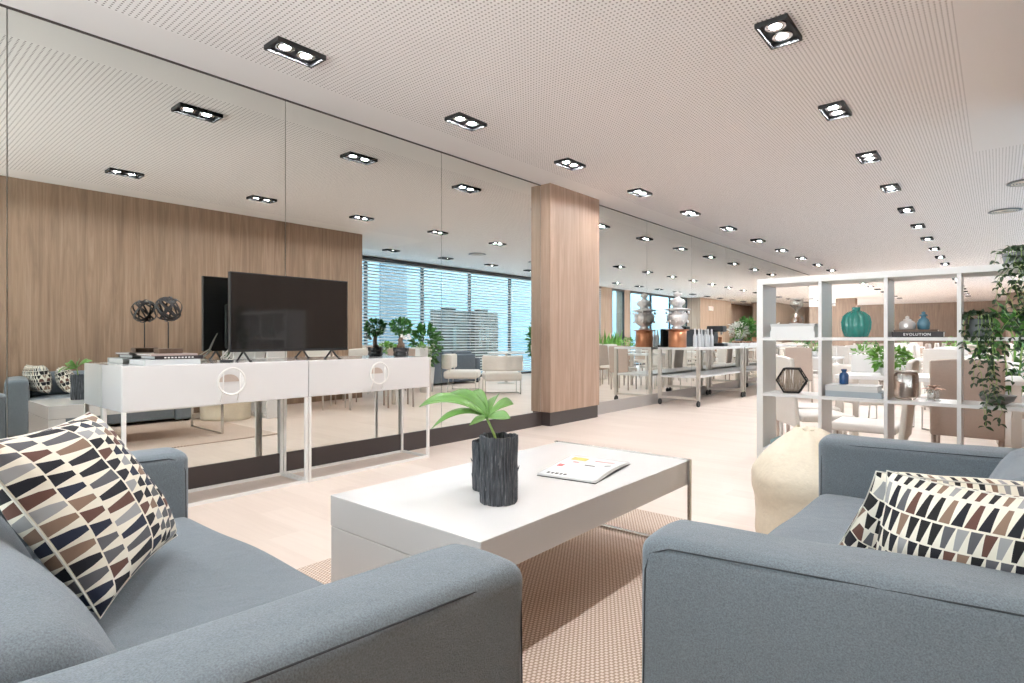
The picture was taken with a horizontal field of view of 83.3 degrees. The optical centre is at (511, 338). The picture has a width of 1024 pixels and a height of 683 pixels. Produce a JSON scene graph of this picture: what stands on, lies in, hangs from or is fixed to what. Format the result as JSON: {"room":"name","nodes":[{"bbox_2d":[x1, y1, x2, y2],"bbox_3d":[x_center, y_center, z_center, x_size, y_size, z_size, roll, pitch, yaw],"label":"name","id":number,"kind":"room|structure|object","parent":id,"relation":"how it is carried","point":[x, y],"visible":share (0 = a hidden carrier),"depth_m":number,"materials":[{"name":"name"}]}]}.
{"room":"lounge","nodes":[
{"label":"lounge","id":0,"kind":"room"},
{"bbox_2d":[0,0,1023,306],"bbox_3d":[8.625,-1.950,16.016,13.200,0.080,40.800,0,0,40],"label":"ceiling","id":1,"kind":"structure","parent":0,"point":[684,103],"depth_m":4.58,"materials":[{"name":"paint"}]},
{"bbox_2d":[264,36,325,67],"bbox_3d":[-1.435,-1.896,3.818,0.186,0.032,0.340,0,0,40],"label":"recessed light","id":2,"kind":"object","parent":1,"relation":"in","point":[283,47],"visible":1,"depth_m":3.81,"materials":[{"name":"black"}]},
{"bbox_2d":[444,112,486,130],"bbox_3d":[-0.402,-1.896,5.040,0.186,0.032,0.340,0,0,40],"label":"recessed light","id":3,"kind":"object","parent":1,"relation":"in","point":[460,119],"visible":1,"depth_m":5.03,"materials":[{"name":"black"}]},
{"bbox_2d":[554,158,585,170],"bbox_3d":[0.631,-1.896,6.262,0.186,0.032,0.340,0,0,40],"label":"recessed light","id":4,"kind":"object","parent":1,"relation":"in","point":[568,163],"visible":1,"depth_m":6.26,"materials":[{"name":"black"}]},
{"bbox_2d":[627,188,652,196],"bbox_3d":[1.663,-1.896,7.484,0.186,0.032,0.340,0,0,40],"label":"recessed light","id":5,"kind":"object","parent":1,"relation":"in","point":[639,192],"visible":1,"depth_m":7.48,"materials":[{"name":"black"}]},
{"bbox_2d":[680,209,700,216],"bbox_3d":[2.696,-1.896,8.706,0.186,0.032,0.340,0,0,40],"label":"recessed light","id":6,"kind":"object","parent":1,"relation":"in","point":[689,213],"visible":1,"depth_m":8.70,"materials":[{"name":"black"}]},
{"bbox_2d":[719,226,736,231],"bbox_3d":[3.729,-1.896,9.928,0.186,0.032,0.340,0,0,40],"label":"recessed light","id":7,"kind":"object","parent":1,"relation":"in","point":[725,228],"visible":1,"depth_m":9.93,"materials":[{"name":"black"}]},
{"bbox_2d":[754,13,801,49],"bbox_3d":[1.652,-1.896,3.566,0.186,0.032,0.340,0,0,40],"label":"recessed light","id":8,"kind":"object","parent":1,"relation":"in","point":[780,31],"visible":1,"depth_m":3.56,"materials":[{"name":"black"}]},
{"bbox_2d":[818,100,851,120],"bbox_3d":[2.691,-1.896,4.796,0.186,0.032,0.340,0,0,40],"label":"recessed light","id":9,"kind":"object","parent":1,"relation":"in","point":[838,109],"visible":1,"depth_m":4.79,"materials":[{"name":"black"}]},
{"bbox_2d":[855,150,881,163],"bbox_3d":[3.730,-1.896,6.026,0.186,0.032,0.340,0,0,40],"label":"recessed light","id":10,"kind":"object","parent":1,"relation":"in","point":[870,156],"visible":1,"depth_m":6.03,"materials":[{"name":"black"}]},
{"bbox_2d":[880,183,900,192],"bbox_3d":[4.769,-1.896,7.255,0.186,0.032,0.340,0,0,40],"label":"recessed light","id":11,"kind":"object","parent":1,"relation":"in","point":[894,187],"visible":1,"depth_m":7.26,"materials":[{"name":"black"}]},
{"bbox_2d":[897,206,914,213],"bbox_3d":[5.809,-1.896,8.485,0.186,0.032,0.340,0,0,40],"label":"recessed light","id":12,"kind":"object","parent":1,"relation":"in","point":[909,209],"visible":1,"depth_m":8.47,"materials":[{"name":"black"}]},
{"bbox_2d":[910,223,925,228],"bbox_3d":[6.848,-1.896,9.715,0.186,0.032,0.340,0,0,40],"label":"recessed light","id":13,"kind":"object","parent":1,"relation":"in","point":[921,225],"visible":1,"depth_m":9.71,"materials":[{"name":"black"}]},
{"bbox_2d":[988,208,1022,213],"bbox_3d":[7.347,-1.900,8.586,0.400,0.018,0.400,0,0,40],"label":"ceiling vent","id":14,"kind":"object","parent":1,"relation":"in","point":[1006,210],"visible":1,"depth_m":8.55,"materials":[{"name":"grey metal"}]},
{"bbox_2d":[992,209,1018,213],"bbox_3d":[7.347,-1.896,8.586,0.312,0.010,0.312,0,0,40],"label":"grille","id":15,"kind":"object","parent":14,"relation":"attached to","point":[1000,211],"depth_m":8.57,"materials":[{"name":"grey metal"}]},
{"bbox_2d":[1006,179,1023,186],"bbox_3d":[6.274,-1.900,7.005,0.400,0.018,0.400,0,0,40],"label":"ceiling vent","id":16,"kind":"object","parent":1,"relation":"in","point":[1018,183],"visible":1,"depth_m":7.07,"materials":[{"name":"grey metal"}]},
{"bbox_2d":[541,183,598,425],"bbox_3d":[0.779,-0.415,7.545,0.150,2.990,1.130,0,0,40],"label":"column","id":17,"kind":"structure","parent":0,"point":[569,218],"depth_m":7.38,"materials":[{"name":"brown wood"}]},
{"bbox_2d":[188,366,1023,568],"bbox_3d":[8.593,1.140,15.978,13.200,0.120,41.100,0,0,40],"label":"floor","id":18,"kind":"structure","parent":0,"point":[291,524],"depth_m":4.79,"materials":[{"name":"tile"}]},
{"bbox_2d":[102,359,307,507],"bbox_3d":[-2.045,0.623,3.970,0.443,0.915,1.200,0,0,40],"label":"console","id":19,"kind":"object","parent":18,"relation":"on","point":[125,387],"visible":0.87,"depth_m":3.78,"materials":[{"name":"white"}]},
{"bbox_2d":[128,359,200,364],"bbox_3d":[-2.255,0.148,3.738,0.310,0.032,0.320,0,0,40],"label":"book","id":20,"kind":"object","parent":19,"relation":"on","point":[132,361],"visible":0.88,"depth_m":3.64,"materials":[{"name":"paper"}]},
{"bbox_2d":[140,355,202,359],"bbox_3d":[-2.227,0.120,3.771,0.271,0.022,0.285,0,0,40],"label":"book","id":21,"kind":"object","parent":20,"relation":"on","point":[179,356],"visible":0.94,"depth_m":3.69,"materials":[{"name":"black paper"}]},
{"bbox_2d":[136,353,197,355],"bbox_3d":[-2.249,0.102,3.753,0.280,0.012,0.270,0,0,40],"label":"book","id":22,"kind":"object","parent":21,"relation":"on","point":[141,354],"visible":0.89,"depth_m":3.68,"materials":[{"name":"grey paper"}]},
{"bbox_2d":[154,296,182,353],"bbox_3d":[-2.238,-0.090,3.750,0.166,0.370,0.166,0,0,40],"label":"sculpture","id":23,"kind":"object","parent":22,"relation":"on","point":[164,316],"visible":0.99,"depth_m":3.71,"materials":[{"name":"black metal"}]},
{"bbox_2d":[228,271,347,361],"bbox_3d":[-1.674,-0.153,4.403,0.231,0.638,0.955,0,0,40],"label":"television","id":24,"kind":"object","parent":19,"relation":"on","point":[266,312],"visible":1,"depth_m":4.34,"materials":[{"name":"black plastic"}]},
{"bbox_2d":[283,356,429,481],"bbox_3d":[-1.267,0.623,4.891,0.443,0.915,1.200,0,0,40],"label":"console","id":25,"kind":"object","parent":18,"relation":"on","point":[328,376],"visible":0.91,"depth_m":4.72,"materials":[{"name":"white"}]},
{"bbox_2d":[388,316,413,356],"bbox_3d":[-1.020,-0.020,5.243,0.237,0.368,0.245,0,0,40],"label":"bonsai","id":26,"kind":"object","parent":25,"relation":"on","point":[400,350],"visible":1,"depth_m":5.21,"materials":[{"name":"green plant"}]},
{"bbox_2d":[393,347,408,356],"bbox_3d":[-1.012,0.122,5.248,0.144,0.083,0.144,0,0,40],"label":"pot","id":27,"kind":"object","parent":25,"relation":"on","point":[398,351],"depth_m":5.19,"materials":[{"name":"black ceramic"}]},
{"bbox_2d":[296,509,691,682],"bbox_3d":[0.013,1.074,2.293,2.040,0.010,3.020,0,0,40],"label":"rug","id":28,"kind":"object","parent":18,"relation":"on","point":[582,595],"visible":0.03,"depth_m":2.32,"materials":[{"name":"carpet"}]},
{"bbox_2d":[0,447,522,682],"bbox_3d":[-1.022,0.737,1.467,2.027,0.686,0.949,0,0,40],"label":"sofa","id":29,"kind":"object","parent":28,"relation":"on","point":[208,606],"visible":0.84,"depth_m":0.99,"materials":[{"name":"grey"}]},
{"bbox_2d":[0,516,31,558],"bbox_3d":[-1.477,0.541,1.545,0.760,0.286,0.269,0,0,40],"label":"cushion","id":30,"kind":"object","parent":29,"relation":"on","point":[7,533],"depth_m":1.47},
{"bbox_2d":[0,537,117,682],"bbox_3d":[-0.906,0.537,1.051,0.761,0.286,0.268,0,0,40],"label":"cushion","id":31,"kind":"object","parent":29,"relation":"on","point":[45,628],"depth_m":0.86,"materials":[{"name":"fabric"}]},
{"bbox_2d":[0,412,177,619],"bbox_3d":[-1.089,0.420,1.500,0.284,0.413,0.608,0,0,-18],"label":"throw cushion","id":32,"kind":"object","parent":29,"relation":"on","point":[73,491],"visible":0.98,"depth_m":1.33,"materials":[{"name":"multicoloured fabric"}]},
{"bbox_2d":[26,517,323,651],"bbox_3d":[-0.962,0.750,1.523,1.570,0.180,0.760,0,0,40],"label":"seat cushion","id":33,"kind":"object","parent":29,"relation":"on","point":[203,575],"depth_m":1.57,"materials":[{"name":"fabric"}]},
{"bbox_2d":[331,441,690,581],"bbox_3d":[0.093,0.844,2.632,0.849,0.450,1.561,0,0,40],"label":"coffee table","id":34,"kind":"object","parent":28,"relation":"on","point":[378,525],"visible":0.7,"depth_m":2.22,"materials":[{"name":"white paint"}]},
{"bbox_2d":[471,438,479,491],"bbox_3d":[-0.104,0.523,2.398,0.127,0.204,0.128,0,0,24],"label":"vase","id":35,"kind":"object","parent":34,"relation":"on","point":[475,459],"visible":0.35,"depth_m":2.36,"materials":[{"name":"black ceramic"}]},
{"bbox_2d":[479,431,519,506],"bbox_3d":[-0.048,0.496,2.208,0.152,0.259,0.160,0,0,40],"label":"vase","id":36,"kind":"object","parent":34,"relation":"on","point":[498,481],"visible":1,"depth_m":2.15,"materials":[{"name":"black ceramic"}]},
{"bbox_2d":[419,389,512,438],"bbox_3d":[-0.180,0.310,2.242,0.378,0.223,0.234,0,0,10],"label":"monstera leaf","id":37,"kind":"object","parent":36,"relation":"in","point":[476,400],"visible":0.99,"depth_m":2.22,"materials":[{"name":"green"}]},
{"bbox_2d":[537,455,629,483],"bbox_3d":[0.335,0.613,2.751,0.327,0.022,0.466,0,0,31],"label":"magazine","id":38,"kind":"object","parent":34,"relation":"on","point":[572,468],"visible":1,"depth_m":2.71,"materials":[{"name":"white paper"}]},
{"bbox_2d":[658,346,743,406],"bbox_3d":[3.342,0.613,10.059,0.700,0.935,2.120,0,0,40],"label":"cart","id":39,"kind":"object","parent":18,"relation":"on","point":[707,373],"visible":0.98,"depth_m":9.48,"materials":[{"name":"metal"}]},
{"bbox_2d":[665,291,689,346],"bbox_3d":[2.729,-0.316,9.504,0.411,0.920,0.411,0,0,40],"label":"samovar","id":40,"kind":"object","parent":39,"relation":"on","point":[677,335],"visible":0.98,"depth_m":9.39,"materials":[{"name":"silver metal"}]},
{"bbox_2d":[669,329,706,346],"bbox_3d":[3.239,-0.011,10.421,0.075,0.310,1.700,0,0,40],"label":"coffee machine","id":41,"kind":"object","parent":39,"relation":"on","point":[690,332],"visible":0.3,"depth_m":10.38,"materials":[{"name":"black plastic"}]},
{"bbox_2d":[661,370,739,378],"bbox_3d":[3.342,0.615,10.059,0.600,0.030,2.060,0,0,40],"label":"shelf","id":42,"kind":"object","parent":39,"relation":"attached to","point":[706,373],"depth_m":9.66,"materials":[{"name":"white laminate"}]},
{"bbox_2d":[707,326,727,345],"bbox_3d":[3.807,-0.046,10.687,0.320,0.380,0.220,0,0,40],"label":"coffee machine","id":43,"kind":"object","parent":39,"relation":"on","point":[716,329],"visible":0.65,"depth_m":10.62,"materials":[{"name":"black plastic"}]},
{"bbox_2d":[709,345,777,396],"bbox_3d":[4.720,0.613,11.690,0.700,0.935,2.090,0,0,40],"label":"cart","id":44,"kind":"object","parent":18,"relation":"on","point":[746,368],"visible":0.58,"depth_m":11.12,"materials":[{"name":"white metal"}]},
{"bbox_2d":[713,366,756,371],"bbox_3d":[4.720,0.615,11.690,0.600,0.030,2.030,0,0,40],"label":"shelf","id":45,"kind":"object","parent":44,"relation":"attached to","point":[748,368],"depth_m":11.19,"materials":[{"name":"white laminate"}]},
{"bbox_2d":[728,341,747,345],"bbox_3d":[4.288,0.097,11.040,0.320,0.095,0.440,0,0,40],"label":"serving tray","id":46,"kind":"object","parent":44,"relation":"on","point":[733,343],"visible":0.95,"depth_m":10.91,"materials":[{"name":"white ceramic"}]},
{"bbox_2d":[746,344,803,386],"bbox_3d":[6.124,0.613,13.351,0.700,0.935,2.140,0,0,40],"label":"cart","id":47,"kind":"object","parent":18,"relation":"on","point":[779,345],"visible":0.23,"depth_m":12.76,"materials":[{"name":"white metal"}]},
{"bbox_2d":[751,424,830,533],"bbox_3d":[1.648,0.788,3.109,0.659,0.625,0.626,0,0,40],"label":"beanbag","id":48,"kind":"object","parent":18,"relation":"on","point":[785,476],"visible":0.49,"depth_m":3.01,"materials":[{"name":"fabric"}]},
{"bbox_2d":[785,347,817,402],"bbox_3d":[5.051,0.614,9.993,0.430,0.932,0.514,0,0,44],"label":"dining chair","id":49,"kind":"object","parent":18,"relation":"on","point":[802,356],"visible":0.58,"depth_m":9.77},
{"bbox_2d":[776,354,840,436],"bbox_3d":[2.710,0.614,5.366,0.514,0.932,0.430,0,0,12],"label":"dining chair","id":50,"kind":"object","parent":18,"relation":"on","point":[801,405],"visible":0.13,"depth_m":5.22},
{"bbox_2d":[776,356,854,435],"bbox_3d":[2.512,0.614,4.835,0.514,0.932,0.430,0,0,5],"label":"dining chair","id":51,"kind":"object","parent":18,"relation":"on","point":[787,411],"visible":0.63,"depth_m":4.75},
{"bbox_2d":[808,346,836,391],"bbox_3d":[5.965,0.614,11.072,0.430,0.932,0.514,0,0,38],"label":"dining chair","id":52,"kind":"object","parent":18,"relation":"on","point":[834,349],"visible":0.16,"depth_m":11.15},
{"bbox_2d":[813,356,844,400],"bbox_3d":[5.509,0.705,10.532,0.860,0.750,0.860,0,0,40],"label":"dining table","id":53,"kind":"object","parent":18,"relation":"on","point":[833,357],"visible":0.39,"depth_m":10.23,"materials":[{"name":"white laminate"}]},
{"bbox_2d":[802,340,817,356],"bbox_3d":[5.507,0.127,10.537,0.406,0.404,0.426,0,0,40],"label":"potted plant","id":54,"kind":"object","parent":53,"relation":"on","point":[814,352],"visible":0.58,"depth_m":10.50,"materials":[{"name":"green plant"}]},
{"bbox_2d":[642,433,1023,682],"bbox_3d":[1.253,0.738,1.817,0.856,0.684,2.023,0,0,40],"label":"sofa","id":55,"kind":"object","parent":18,"relation":"on","point":[790,603],"visible":0.72,"depth_m":1.18,"materials":[{"name":"grey"}]},
{"bbox_2d":[768,494,864,544],"bbox_3d":[1.182,0.750,1.861,0.683,0.179,1.549,0,0,40],"label":"seat cushion","id":56,"kind":"object","parent":55,"relation":"on","point":[828,517],"depth_m":2.14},
{"bbox_2d":[838,471,1023,549],"bbox_3d":[1.093,0.490,1.472,0.531,0.303,0.212,0,0,29],"label":"throw cushion","id":57,"kind":"object","parent":55,"relation":"on","point":[863,531],"visible":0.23,"depth_m":1.47,"materials":[{"name":"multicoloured fabric"}]},
{"bbox_2d":[875,470,1023,574],"bbox_3d":[0.983,0.475,1.232,0.438,0.333,0.250,0,0,40],"label":"throw cushion","id":58,"kind":"object","parent":55,"relation":"on","point":[921,517],"visible":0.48,"depth_m":1.19,"materials":[{"name":"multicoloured fabric"}]},
{"bbox_2d":[989,448,1023,481],"bbox_3d":[1.700,0.541,1.977,0.202,0.287,0.738,0,0,40],"label":"cushion","id":59,"kind":"object","parent":55,"relation":"on","point":[1003,466],"depth_m":2.02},
{"bbox_2d":[832,346,848,363],"bbox_3d":[6.989,0.614,12.283,0.430,0.932,0.514,0,0,40],"label":"dining chair","id":60,"kind":"object","parent":18,"relation":"on","point":[843,351],"visible":0.15,"depth_m":12.02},
{"bbox_2d":[845,345,865,363],"bbox_3d":[7.903,0.614,13.362,0.430,0.932,0.514,0,0,43],"label":"dining chair","id":61,"kind":"object","parent":18,"relation":"on","point":[850,346],"visible":0.18,"depth_m":13.54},
{"bbox_2d":[832,363,914,427],"bbox_3d":[4.502,0.698,7.298,0.780,0.756,0.800,0,0,-2],"label":"dining chair","id":62,"kind":"object","parent":18,"relation":"on","point":[836,367],"visible":0.23,"depth_m":7.08,"materials":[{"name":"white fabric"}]},
{"bbox_2d":[832,359,918,439],"bbox_3d":[2.677,0.614,4.258,0.514,0.932,0.430,0,0,40],"label":"dining chair","id":63,"kind":"object","parent":18,"relation":"on","point":[844,424],"visible":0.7,"depth_m":4.12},
{"bbox_2d":[757,263,1023,457],"bbox_3d":[2.175,0.352,3.321,1.385,1.456,0.280,0,0,40],"label":"bookshelf","id":64,"kind":"object","parent":18,"relation":"on","point":[767,393],"visible":0.61,"depth_m":3.40,"materials":[{"name":"white laminate"}]},
{"bbox_2d":[776,367,807,392],"bbox_3d":[1.773,0.263,3.647,0.180,0.158,0.100,0,0,32],"label":"decorative object","id":65,"kind":"object","parent":64,"relation":"on","point":[789,388],"visible":1,"depth_m":3.63,"materials":[{"name":"black metal"}]},
{"bbox_2d":[770,331,817,336],"bbox_3d":[1.796,-0.028,3.640,0.255,0.040,0.200,0,0,40],"label":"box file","id":66,"kind":"object","parent":64,"relation":"on","point":[772,333],"visible":0.75,"depth_m":3.56,"materials":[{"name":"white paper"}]},
{"bbox_2d":[771,326,817,330],"bbox_3d":[1.796,-0.062,3.640,0.245,0.028,0.200,0,0,40],"label":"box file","id":67,"kind":"object","parent":66,"relation":"on","point":[785,328],"visible":0.86,"depth_m":3.56,"materials":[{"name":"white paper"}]},
{"bbox_2d":[770,323,817,326],"bbox_3d":[1.798,-0.084,3.642,0.255,0.016,0.195,0,0,40],"label":"book","id":68,"kind":"object","parent":67,"relation":"on","point":[813,324],"visible":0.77,"depth_m":3.57,"materials":[{"name":"grey paper"}]},
{"bbox_2d":[789,298,803,323],"bbox_3d":[1.798,-0.172,3.639,0.082,0.159,0.082,0,0,40],"label":"hourglass","id":69,"kind":"object","parent":68,"relation":"on","point":[795,320],"visible":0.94,"depth_m":3.61,"materials":[{"name":"clear glass"}]},
{"bbox_2d":[825,390,883,398],"bbox_3d":[2.042,0.326,3.420,0.285,0.034,0.200,0,0,40],"label":"book","id":70,"kind":"object","parent":64,"relation":"on","point":[880,395],"visible":0.71,"depth_m":3.34,"materials":[{"name":"grey paper"}]},
{"bbox_2d":[825,383,882,392],"bbox_3d":[2.034,0.291,3.427,0.267,0.034,0.200,0,0,40],"label":"book","id":71,"kind":"object","parent":70,"relation":"on","point":[871,388],"visible":1,"depth_m":3.37,"materials":[{"name":"grey paper"}]},
{"bbox_2d":[839,369,848,383],"bbox_3d":[1.994,0.229,3.460,0.050,0.090,0.050,0,0,40],"label":"bottle","id":72,"kind":"object","parent":71,"relation":"on","point":[843,377],"visible":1,"depth_m":3.44,"materials":[{"name":"blue glass"}]},
{"bbox_2d":[841,307,871,336],"bbox_3d":[2.053,-0.098,3.437,0.162,0.180,0.158,0,0,40],"label":"ribbed vase","id":73,"kind":"object","parent":64,"relation":"on","point":[855,323],"visible":0.96,"depth_m":3.38,"materials":[{"name":"teal ceramic"}]},
{"bbox_2d":[895,370,917,397],"bbox_3d":[2.231,0.262,3.260,0.112,0.161,0.112,0,0,40],"label":"glass lantern","id":74,"kind":"object","parent":64,"relation":"on","point":[906,389],"visible":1,"depth_m":3.23,"materials":[{"name":"clear glass"}]},
{"bbox_2d":[900,382,912,397],"bbox_3d":[2.231,0.287,3.260,0.062,0.086,0.062,0,0,40],"label":"candle","id":75,"kind":"object","parent":74,"relation":"on","point":[906,389],"depth_m":3.24,"materials":[{"name":"wax"}]},
{"bbox_2d":[892,332,944,336],"bbox_3d":[2.272,-0.022,3.218,0.233,0.030,0.191,0,0,40],"label":"book","id":76,"kind":"object","parent":64,"relation":"on","point":[894,334],"visible":1,"depth_m":3.14,"materials":[{"name":"black paper"}]},
{"bbox_2d":[893,329,939,331],"bbox_3d":[2.269,-0.044,3.228,0.200,0.012,0.180,0,0,40],"label":"book","id":77,"kind":"object","parent":76,"relation":"on","point":[924,330],"visible":0.98,"depth_m":3.15,"materials":[{"name":"brown paper"}]},
{"bbox_2d":[899,316,915,329],"bbox_3d":[2.235,-0.089,3.257,0.080,0.078,0.080,0,0,40],"label":"vase","id":78,"kind":"object","parent":77,"relation":"on","point":[906,324],"visible":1,"depth_m":3.23,"materials":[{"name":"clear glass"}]},
{"bbox_2d":[917,312,929,329],"bbox_3d":[2.292,-0.100,3.208,0.063,0.101,0.063,0,0,40],"label":"vase","id":79,"kind":"object","parent":77,"relation":"on","point":[923,323],"visible":0.96,"depth_m":3.19,"materials":[{"name":"blue"}]},
{"bbox_2d":[957,309,1006,430],"bbox_3d":[2.434,0.154,2.989,0.205,0.625,0.252,0,0,40],"label":"trailing plant","id":80,"kind":"object","parent":64,"relation":"on","point":[981,327],"visible":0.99,"depth_m":2.93,"materials":[{"name":"green plant"}]},
{"bbox_2d":[978,394,1016,404],"bbox_3d":[2.514,0.318,2.982,0.156,0.050,0.156,0,0,40],"label":"bowl","id":81,"kind":"object","parent":64,"relation":"on","point":[1008,398],"visible":0.58,"depth_m":2.95,"materials":[{"name":"grey"}]},
{"bbox_2d":[989,244,1023,384],"bbox_3d":[2.539,-0.135,2.882,0.280,0.824,0.339,0,0,3],"label":"trailing plant","id":82,"kind":"object","parent":64,"relation":"on","point":[1016,258],"visible":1,"depth_m":2.84,"materials":[{"name":"green plant"}]},
{"bbox_2d":[914,344,922,372],"bbox_3d":[10.455,0.614,14.473,0.430,0.932,0.514,0,0,-44],"label":"dining chair","id":83,"kind":"object","parent":18,"relation":"on","point":[917,347],"visible":0.31,"depth_m":14.54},
{"bbox_2d":[915,358,922,405],"bbox_3d":[6.991,0.705,9.280,0.860,0.750,0.860,0,0,40],"label":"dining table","id":84,"kind":"object","parent":18,"relation":"on","point":[919,359],"visible":0.18,"depth_m":9.80,"materials":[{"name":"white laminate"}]},
{"bbox_2d":[834,371,1023,448],"bbox_3d":[3.717,0.705,5.173,1.300,0.750,0.850,0,0,40],"label":"dining table","id":85,"kind":"object","parent":18,"relation":"on","point":[1016,389],"visible":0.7,"depth_m":4.99,"materials":[{"name":"white laminate"}]},
{"bbox_2d":[850,343,905,372],"bbox_3d":[3.570,0.186,5.642,0.470,0.286,0.196,0,0,40],"label":"planter box","id":86,"kind":"object","parent":85,"relation":"on","point":[858,364],"visible":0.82,"depth_m":5.66,"materials":[{"name":"white laminate"}]},
{"bbox_2d":[864,342,914,375],"bbox_3d":[3.374,0.178,5.156,0.392,0.301,0.380,0,0,40],"label":"potted plant","id":87,"kind":"object","parent":85,"relation":"on","point":[902,353],"visible":0.67,"depth_m":5.13,"materials":[{"name":"green plant"}]},
{"bbox_2d":[923,349,956,409],"bbox_3d":[6.533,0.614,8.741,0.430,0.932,0.514,0,0,44],"label":"dining chair","id":88,"kind":"object","parent":18,"relation":"on","point":[928,354],"visible":0.19,"depth_m":8.62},
{"bbox_2d":[929,359,1004,446],"bbox_3d":[3.434,0.614,4.342,0.430,0.932,0.514,0,0,40],"label":"dining chair","id":89,"kind":"object","parent":18,"relation":"on","point":[943,372],"visible":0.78,"depth_m":4.17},
{"bbox_2d":[920,367,1021,430],"bbox_3d":[5.265,0.698,6.550,0.800,0.756,0.780,0,0,-12],"label":"lounge chair","id":90,"kind":"object","parent":18,"relation":"on","point":[926,395],"visible":0.08,"depth_m":6.77,"materials":[{"name":"white fabric"}]},
{"bbox_2d":[970,303,1023,446],"bbox_3d":[5.060,0.350,5.851,0.813,1.459,0.789,0,0,40],"label":"potted plant","id":91,"kind":"object","parent":18,"relation":"on","point":[1010,316],"visible":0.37,"depth_m":5.78,"materials":[{"name":"green plant"}]},
{"bbox_2d":[1006,331,1023,389],"bbox_3d":[10.800,0.377,11.629,1.401,1.406,0.508,0,0,40],"label":"snake plant","id":92,"kind":"object","parent":18,"relation":"on","point":[1015,351],"visible":0.05,"depth_m":11.91,"materials":[{"name":"green plant"}]},
{"bbox_2d":[836,298,856,345],"bbox_3d":[15.964,-0.415,27.489,0.800,2.990,0.600,0,0,40],"label":"column hall","id":93,"kind":"structure","parent":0,"point":[843,305],"depth_m":27.33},
{"bbox_2d":[809,300,1005,359],"bbox_3d":[21.728,-0.415,31.521,13.200,2.990,0.200,0,0,40],"label":"wall","id":94,"kind":"structure","parent":0,"point":[941,316],"depth_m":30.94,"materials":[{"name":"brown wood"}]},
{"bbox_2d":[1006,292,1023,350],"bbox_3d":[23.010,-0.415,26.051,0.980,2.990,6.500,0,0,40],"label":"wall","id":95,"kind":"structure","parent":0,"point":[1012,294],"depth_m":23.80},
{"bbox_3d":[1.901,-0.415,9.130,0.138,2.990,21.600,0,0,40],"label":"wall","id":96,"kind":"structure","parent":0,"visible":0},
{"bbox_2d":[0,6,6,438],"bbox_3d":[-3.451,-0.495,2.671,0.020,2.806,1.680,0,0,40],"label":"mirror panel","id":97,"kind":"object","parent":96,"relation":"attached to","point":[3,11],"visible":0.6,"depth_m":3.30,"materials":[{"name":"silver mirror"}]},
{"bbox_2d":[7,9,284,467],"bbox_3d":[-2.362,-0.495,3.960,0.020,2.806,1.685,0,0,40],"label":"mirror panel","id":98,"kind":"object","parent":96,"relation":"attached to","point":[135,179],"visible":0.71,"depth_m":3.77,"materials":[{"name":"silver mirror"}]},
{"bbox_2d":[285,101,440,451],"bbox_3d":[-1.273,-0.495,5.249,0.020,2.806,1.680,0,0,40],"label":"mirror panel","id":99,"kind":"object","parent":96,"relation":"attached to","point":[363,205],"visible":0.86,"depth_m":5.18,"materials":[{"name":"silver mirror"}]},
{"bbox_2d":[188,412,540,489],"bbox_3d":[-2.325,0.994,3.994,0.032,0.172,8.300,0,0,40],"label":"baseboard","id":100,"kind":"structure","parent":96,"relation":"attached to","point":[217,473],"depth_m":5.03,"materials":[{"name":"grey"}]},
{"bbox_2d":[0,3,807,274],"bbox_3d":[1.965,-1.904,9.075,0.026,0.012,21.600,0,0,40],"label":"trim","id":101,"kind":"structure","parent":96,"relation":"attached to","point":[2,5],"depth_m":4.50,"materials":[{"name":"grey"}]},
{"bbox_2d":[441,153,540,426],"bbox_3d":[-0.190,-0.495,6.530,0.020,2.806,1.665,0,0,40],"label":"mirror panel","id":102,"kind":"object","parent":96,"relation":"attached to","point":[491,219],"visible":0.93,"depth_m":6.44,"materials":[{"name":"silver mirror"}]},
{"bbox_2d":[599,206,646,401],"bbox_3d":[1.627,-0.495,8.680,0.020,2.806,1.695,0,0,40],"label":"mirror panel","id":103,"kind":"object","parent":96,"relation":"attached to","point":[622,237],"visible":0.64,"depth_m":8.70,"materials":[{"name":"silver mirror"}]},
{"bbox_2d":[647,222,690,394],"bbox_3d":[2.747,-0.495,10.005,0.020,2.806,1.765,0,0,40],"label":"mirror panel","id":104,"kind":"object","parent":96,"relation":"attached to","point":[668,250],"visible":0.86,"depth_m":9.84,"materials":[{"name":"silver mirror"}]},
{"bbox_2d":[598,377,756,414],"bbox_3d":[5.011,0.994,12.675,0.032,0.172,12.170,0,0,40],"label":"baseboard","id":105,"kind":"structure","parent":96,"relation":"attached to","point":[604,407],"depth_m":9.45,"materials":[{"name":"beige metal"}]},
{"bbox_2d":[691,236,725,387],"bbox_3d":[3.883,-0.495,11.350,0.020,2.806,1.745,0,0,40],"label":"mirror panel","id":106,"kind":"object","parent":96,"relation":"attached to","point":[708,260],"visible":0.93,"depth_m":11.30,"materials":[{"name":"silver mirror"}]},
{"bbox_2d":[726,248,752,381],"bbox_3d":[5.012,-0.495,12.686,0.020,2.806,1.745,0,0,40],"label":"mirror panel","id":107,"kind":"object","parent":96,"relation":"attached to","point":[739,266],"visible":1,"depth_m":12.61,"materials":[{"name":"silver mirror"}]},
{"bbox_2d":[753,257,774,377],"bbox_3d":[6.142,-0.495,14.023,0.020,2.806,1.745,0,0,40],"label":"mirror panel","id":108,"kind":"object","parent":96,"relation":"attached to","point":[762,269],"visible":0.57,"depth_m":13.54,"materials":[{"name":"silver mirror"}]},
{"bbox_2d":[775,264,793,355],"bbox_3d":[7.271,-0.495,15.360,0.020,2.806,1.745,0,0,40],"label":"mirror panel","id":109,"kind":"object","parent":96,"relation":"attached to","point":[784,306],"visible":0.5,"depth_m":15.31,"materials":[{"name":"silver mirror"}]},
{"bbox_2d":[794,271,808,347],"bbox_3d":[8.385,-0.495,16.677,0.020,2.806,1.695,0,0,40],"label":"mirror panel","id":110,"kind":"object","parent":96,"relation":"attached to","point":[801,307],"visible":0.43,"depth_m":16.63,"materials":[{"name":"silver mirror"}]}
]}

